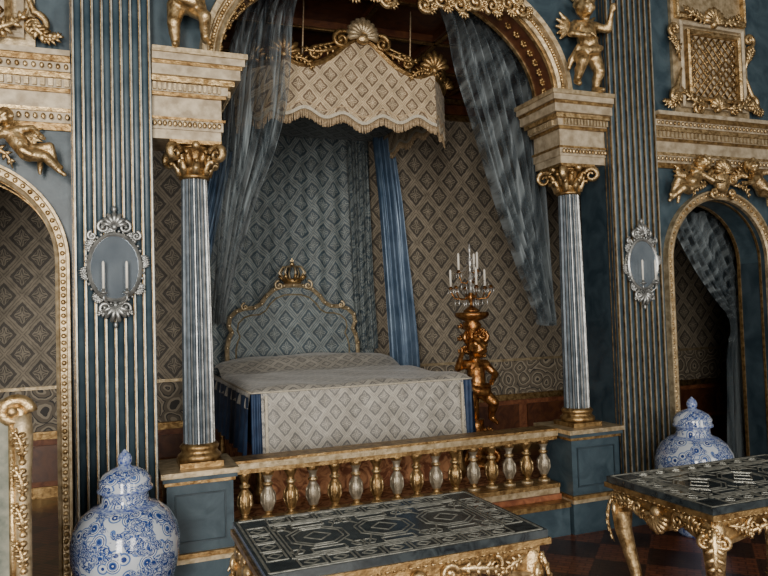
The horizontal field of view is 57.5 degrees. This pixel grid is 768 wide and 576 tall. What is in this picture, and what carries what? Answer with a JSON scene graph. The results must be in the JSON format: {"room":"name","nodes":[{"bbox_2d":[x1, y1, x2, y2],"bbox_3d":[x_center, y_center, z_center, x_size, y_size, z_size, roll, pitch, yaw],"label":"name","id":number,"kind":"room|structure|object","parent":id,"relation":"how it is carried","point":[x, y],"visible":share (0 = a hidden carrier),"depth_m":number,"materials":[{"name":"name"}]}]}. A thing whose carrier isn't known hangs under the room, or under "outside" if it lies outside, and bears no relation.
{"room":"historic interior","nodes":[
{"label":"historic interior","id":0,"kind":"room"},
{"bbox_2d":[0,121,737,499],"bbox_3d":[-0.612,-0.016,7.698,12.500,3.860,0.240,-1,-2,-21],"label":"wall","id":1,"kind":"structure","parent":0,"point":[449,206],"depth_m":8.13,"materials":[{"name":"fabric"}]},
{"bbox_2d":[444,92,519,123],"bbox_3d":[-0.610,-2.097,7.610,12.500,0.290,0.200,-1,-2,-21],"label":"trim","id":2,"kind":"structure","parent":1,"relation":"attached to","point":[455,109],"depth_m":8.25,"materials":[{"name":"red wood"}]},
{"bbox_2d":[220,0,524,99],"bbox_3d":[-0.192,-2.336,6.539,12.500,0.220,2.920,-1,-2,-21],"label":"ceiling","id":3,"kind":"structure","parent":0,"point":[429,33],"depth_m":6.18,"materials":[{"name":"red wood"}]},
{"bbox_2d":[211,0,296,325],"bbox_3d":[-0.873,-1.002,4.892,0.725,2.510,0.168,-1,-2,-21],"label":"sheer curtain","id":4,"kind":"object","parent":3,"relation":"hanging from","point":[243,101],"visible":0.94,"depth_m":4.84,"materials":[{"name":"grey fabric"}]},
{"bbox_2d":[221,0,453,158],"bbox_3d":[-0.526,-1.702,6.388,2.027,1.076,2.102,-1,-2,-21],"label":"canopy","id":5,"kind":"object","parent":3,"relation":"hanging from","point":[356,92],"visible":0.8,"depth_m":5.50,"materials":[{"name":"beige fabric"}]},
{"bbox_2d":[207,152,232,257],"bbox_3d":[-1.718,0.120,6.956,0.498,3.020,0.056,-1,-2,-21],"label":"curtain","id":6,"kind":"object","parent":5,"relation":"hanging from","point":[215,194],"depth_m":7.02,"materials":[{"name":"blue fabric"}]},
{"bbox_2d":[210,132,373,375],"bbox_3d":[-0.952,-0.338,7.387,1.750,2.900,0.024,-1,-2,-21],"label":"curtain","id":7,"kind":"object","parent":5,"relation":"hanging from","point":[301,212],"depth_m":7.41,"materials":[{"name":"fabric"}]},
{"bbox_2d":[346,141,377,349],"bbox_3d":[-0.236,-0.462,7.599,0.290,2.260,0.056,-1,-2,-21],"label":"curtain","id":8,"kind":"object","parent":5,"relation":"hanging from","point":[357,161],"depth_m":7.60,"materials":[{"name":"fabric"}]},
{"bbox_2d":[372,136,419,366],"bbox_3d":[0.142,-0.001,7.370,0.448,3.180,0.098,-1,-2,-21],"label":"curtain","id":9,"kind":"object","parent":5,"relation":"hanging from","point":[402,327],"depth_m":7.37,"materials":[{"name":"blue fabric"}]},
{"bbox_2d":[440,3,556,325],"bbox_3d":[0.915,-0.974,5.593,0.906,2.580,0.168,-1,-2,-21],"label":"sheer curtain","id":10,"kind":"object","parent":3,"relation":"hanging from","point":[540,282],"visible":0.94,"depth_m":5.62,"materials":[{"name":"grey fabric"}]},
{"bbox_2d":[0,0,767,527],"bbox_3d":[0.438,-0.923,4.994,12.500,5.400,0.280,-1,-2,-21],"label":"wall partition","id":11,"kind":"structure","parent":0,"point":[56,188],"depth_m":5.47,"materials":[{"name":"blue paint"}]},
{"bbox_2d":[0,144,15,168],"bbox_3d":[-2.304,-0.803,3.693,0.642,0.339,0.105,-1,-2,-21],"label":"cartouche","id":12,"kind":"object","parent":11,"relation":"attached to","point":[5,154],"visible":1,"depth_m":3.78,"materials":[{"name":"gold metal"}]},
{"bbox_2d":[0,0,63,46],"bbox_3d":[-2.319,-1.874,3.744,1.098,1.127,0.118,-1,-2,-21],"label":"lattice panel","id":13,"kind":"object","parent":11,"relation":"attached to","point":[19,26],"visible":1,"depth_m":3.85,"materials":[{"name":"beige paint"}]},
{"bbox_2d":[0,106,66,176],"bbox_3d":[-1.964,-0.785,3.777,0.462,0.365,0.157,-1,-2,-21],"label":"cherub","id":14,"kind":"object","parent":11,"relation":"attached to","point":[23,139],"visible":1,"depth_m":3.75},
{"bbox_2d":[0,44,70,131],"bbox_3d":[-2.396,-1.087,3.666,1.379,0.420,0.135,-1,-2,-21],"label":"trim","id":15,"kind":"structure","parent":11,"relation":"attached to","point":[34,81],"depth_m":3.86,"materials":[{"name":"beige paint"}]},
{"bbox_2d":[0,165,73,575],"bbox_3d":[-2.328,0.551,3.806,1.168,2.534,0.330,-1,-2,-21],"label":"trim","id":16,"kind":"structure","parent":11,"relation":"attached to","point":[9,178],"depth_m":3.86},
{"bbox_2d":[69,0,158,575],"bbox_3d":[-1.546,-0.901,3.987,0.480,5.400,0.139,-1,-2,-21],"label":"pilaster","id":17,"kind":"object","parent":11,"relation":"attached to","point":[115,369],"visible":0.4,"depth_m":3.94,"materials":[{"name":"blue paint"}]},
{"bbox_2d":[78,206,149,327],"bbox_3d":[-1.487,-0.119,3.868,0.374,0.685,0.113,-1,-2,-21],"label":"sconce","id":18,"kind":"object","parent":17,"relation":"attached to","point":[114,266],"visible":1,"depth_m":3.88,"materials":[{"name":"silver metal"}]},
{"bbox_2d":[151,44,247,150],"bbox_3d":[-1.155,-1.130,4.319,0.544,0.500,0.518,-1,-2,-21],"label":"entablature","id":19,"kind":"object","parent":11,"relation":"attached to","point":[191,88],"depth_m":4.15,"materials":[{"name":"beige paint"}]},
{"bbox_2d":[167,0,212,47],"bbox_3d":[-1.154,-1.717,4.075,0.374,0.673,0.268,-1,-2,-21],"label":"cherub statue","id":20,"kind":"object","parent":19,"relation":"on","point":[176,9],"visible":0.99,"depth_m":4.04,"materials":[{"name":"gold metal"}]},
{"bbox_2d":[199,0,572,97],"bbox_3d":[0.076,-1.877,4.867,2.700,0.960,0.342,-1,-2,-21],"label":"trim","id":21,"kind":"structure","parent":11,"relation":"attached to","point":[543,61],"depth_m":5.17,"materials":[{"name":"gold wood"}]},
{"bbox_2d":[352,0,532,20],"bbox_3d":[0.141,-2.064,4.695,2.025,0.435,0.111,-1,-2,-21],"label":"cresting","id":22,"kind":"object","parent":11,"relation":"attached to","point":[518,9],"visible":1,"depth_m":4.85,"materials":[{"name":"gold metal"}]},
{"bbox_2d":[514,87,614,171],"bbox_3d":[1.370,-1.169,5.313,0.544,0.500,0.518,-1,-2,-21],"label":"entablature","id":23,"kind":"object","parent":11,"relation":"attached to","point":[564,125],"depth_m":5.19,"materials":[{"name":"beige paint"}]},
{"bbox_2d":[555,0,615,92],"bbox_3d":[1.500,-1.787,5.118,0.407,0.731,0.292,-1,-2,-21],"label":"cherub statue","id":24,"kind":"object","parent":23,"relation":"on","point":[588,50],"visible":1,"depth_m":5.10,"materials":[{"name":"gold metal"}]},
{"bbox_2d":[596,0,669,526],"bbox_3d":[1.892,-0.954,5.341,0.490,5.400,0.139,-1,-2,-21],"label":"pilaster","id":25,"kind":"object","parent":11,"relation":"attached to","point":[630,169],"visible":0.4,"depth_m":5.28,"materials":[{"name":"blue paint"}]},
{"bbox_2d":[623,219,661,308],"bbox_3d":[1.951,-0.182,5.221,0.374,0.685,0.113,-1,-2,-21],"label":"sconce","id":26,"kind":"object","parent":25,"relation":"attached to","point":[642,261],"visible":1,"depth_m":5.23,"materials":[{"name":"silver metal"}]},
{"bbox_2d":[668,154,725,202],"bbox_3d":[2.416,-0.858,5.500,0.559,0.391,0.183,-1,-2,-21],"label":"cherub","id":27,"kind":"object","parent":11,"relation":"attached to","point":[685,182],"visible":1,"depth_m":5.46},
{"bbox_2d":[655,110,767,173],"bbox_3d":[2.765,-1.167,5.697,1.449,0.420,0.135,-1,-2,-21],"label":"trim","id":28,"kind":"structure","parent":11,"relation":"attached to","point":[681,137],"depth_m":5.63,"materials":[{"name":"beige paint"}]},
{"bbox_2d":[662,0,764,118],"bbox_3d":[2.686,-1.951,5.714,1.098,1.127,0.118,-1,-2,-21],"label":"lattice panel","id":29,"kind":"object","parent":11,"relation":"attached to","point":[710,57],"visible":1,"depth_m":5.70,"materials":[{"name":"beige paint"}]},
{"bbox_2d":[663,191,767,455],"bbox_3d":[2.715,0.473,5.791,1.168,2.534,0.330,-1,-2,-21],"label":"trim","id":30,"kind":"structure","parent":11,"relation":"attached to","point":[744,205],"depth_m":5.65,"materials":[{"name":"gold metal"}]},
{"bbox_2d":[692,158,750,199],"bbox_3d":[2.739,-0.881,5.678,0.642,0.339,0.105,-1,-2,-21],"label":"cartouche","id":31,"kind":"object","parent":11,"relation":"attached to","point":[723,168],"visible":0.88,"depth_m":5.64,"materials":[{"name":"gold metal"}]},
{"bbox_2d":[735,157,767,206],"bbox_3d":[3.096,-0.868,5.768,0.559,0.392,0.183,-1,-2,-21],"label":"cherub","id":32,"kind":"object","parent":11,"relation":"attached to","point":[755,178],"visible":0.98,"depth_m":5.71},
{"bbox_2d":[32,421,767,575],"bbox_3d":[1.322,1.721,2.853,12.500,0.100,10.500,-1,-2,-21],"label":"floor","id":33,"kind":"structure","parent":0,"point":[669,553],"depth_m":4.62,"materials":[{"name":"brown wood"}]},
{"bbox_2d":[0,394,36,575],"bbox_3d":[-1.675,0.997,2.519,0.779,1.504,0.498,-1,-2,-27],"label":"fire screen","id":34,"kind":"object","parent":33,"relation":"on","point":[16,426],"visible":1,"depth_m":2.65,"materials":[{"name":"gold metal"}]},
{"bbox_2d":[69,449,179,575],"bbox_3d":[-1.311,1.301,3.560,0.530,0.955,0.530,-1,-2,-21],"label":"vase","id":35,"kind":"object","parent":33,"relation":"on","point":[130,532],"visible":1,"depth_m":3.41,"materials":[{"name":"blue ceramic"}]},
{"bbox_2d":[158,139,238,575],"bbox_3d":[-1.156,0.460,4.266,0.440,2.679,0.460,-1,-2,-21],"label":"column","id":36,"kind":"structure","parent":33,"relation":"on","point":[197,485],"depth_m":4.18,"materials":[{"name":"blue paint"}]},
{"bbox_2d":[158,448,561,518],"bbox_3d":[-0.315,1.707,6.001,3.240,0.270,2.930,-1,-2,-21],"label":"platform","id":37,"kind":"object","parent":33,"relation":"on","point":[324,501],"depth_m":5.21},
{"bbox_2d":[213,258,475,503],"bbox_3d":[-0.515,0.617,6.289,1.887,1.938,2.237,-1,-2,-21],"label":"bed","id":38,"kind":"object","parent":37,"relation":"on","point":[295,375],"visible":0.88,"depth_m":5.52,"materials":[{"name":"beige fabric"}]},
{"bbox_2d":[454,312,501,469],"bbox_3d":[0.802,0.873,6.064,0.394,1.330,0.460,-2,-2,1],"label":"torchere","id":39,"kind":"object","parent":37,"relation":"on","point":[475,337],"visible":0.74,"depth_m":5.99,"materials":[{"name":"gold metal"}]},
{"bbox_2d":[448,244,493,311],"bbox_3d":[0.757,-0.090,6.131,0.400,0.600,0.405,-1,-2,-21],"label":"candelabra","id":40,"kind":"object","parent":39,"relation":"on","point":[470,297],"visible":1,"depth_m":6.12,"materials":[{"name":"glass"}]},
{"bbox_2d":[227,491,552,575],"bbox_3d":[0.012,1.299,2.628,1.087,0.807,0.687,-1,-2,-21],"label":"table","id":41,"kind":"object","parent":33,"relation":"on","point":[462,533],"visible":1,"depth_m":2.50,"materials":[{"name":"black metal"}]},
{"bbox_2d":[231,425,570,537],"bbox_3d":[0.181,1.409,4.687,2.330,0.735,0.315,-1,-2,-21],"label":"balustrade","id":42,"kind":"object","parent":33,"relation":"on","point":[553,515],"visible":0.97,"depth_m":4.75,"materials":[{"name":"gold metal"}]},
{"bbox_2d":[533,163,624,534],"bbox_3d":[1.440,0.420,5.288,0.480,2.679,0.460,-1,-2,-21],"label":"column","id":43,"kind":"structure","parent":33,"relation":"on","point":[585,450],"depth_m":5.18,"materials":[{"name":"blue paint"}]},
{"bbox_2d":[604,454,767,575],"bbox_3d":[1.661,1.270,3.202,1.087,0.807,0.687,-1,-2,-21],"label":"table","id":44,"kind":"object","parent":33,"relation":"on","point":[720,503],"visible":1,"depth_m":3.02,"materials":[{"name":"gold metal"}]},
{"bbox_2d":[654,397,734,538],"bbox_3d":[2.192,1.247,4.939,0.530,0.955,0.530,-1,-2,-21],"label":"vase","id":45,"kind":"object","parent":33,"relation":"on","point":[693,442],"visible":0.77,"depth_m":4.83,"materials":[{"name":"blue ceramic"}]},
{"bbox_2d":[678,211,744,457],"bbox_3d":[3.009,0.481,6.321,0.967,2.360,0.098,-1,-2,-21],"label":"curtain","id":46,"kind":"object","parent":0,"point":[738,420],"visible":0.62,"depth_m":6.36,"materials":[{"name":"fabric"}]}
]}

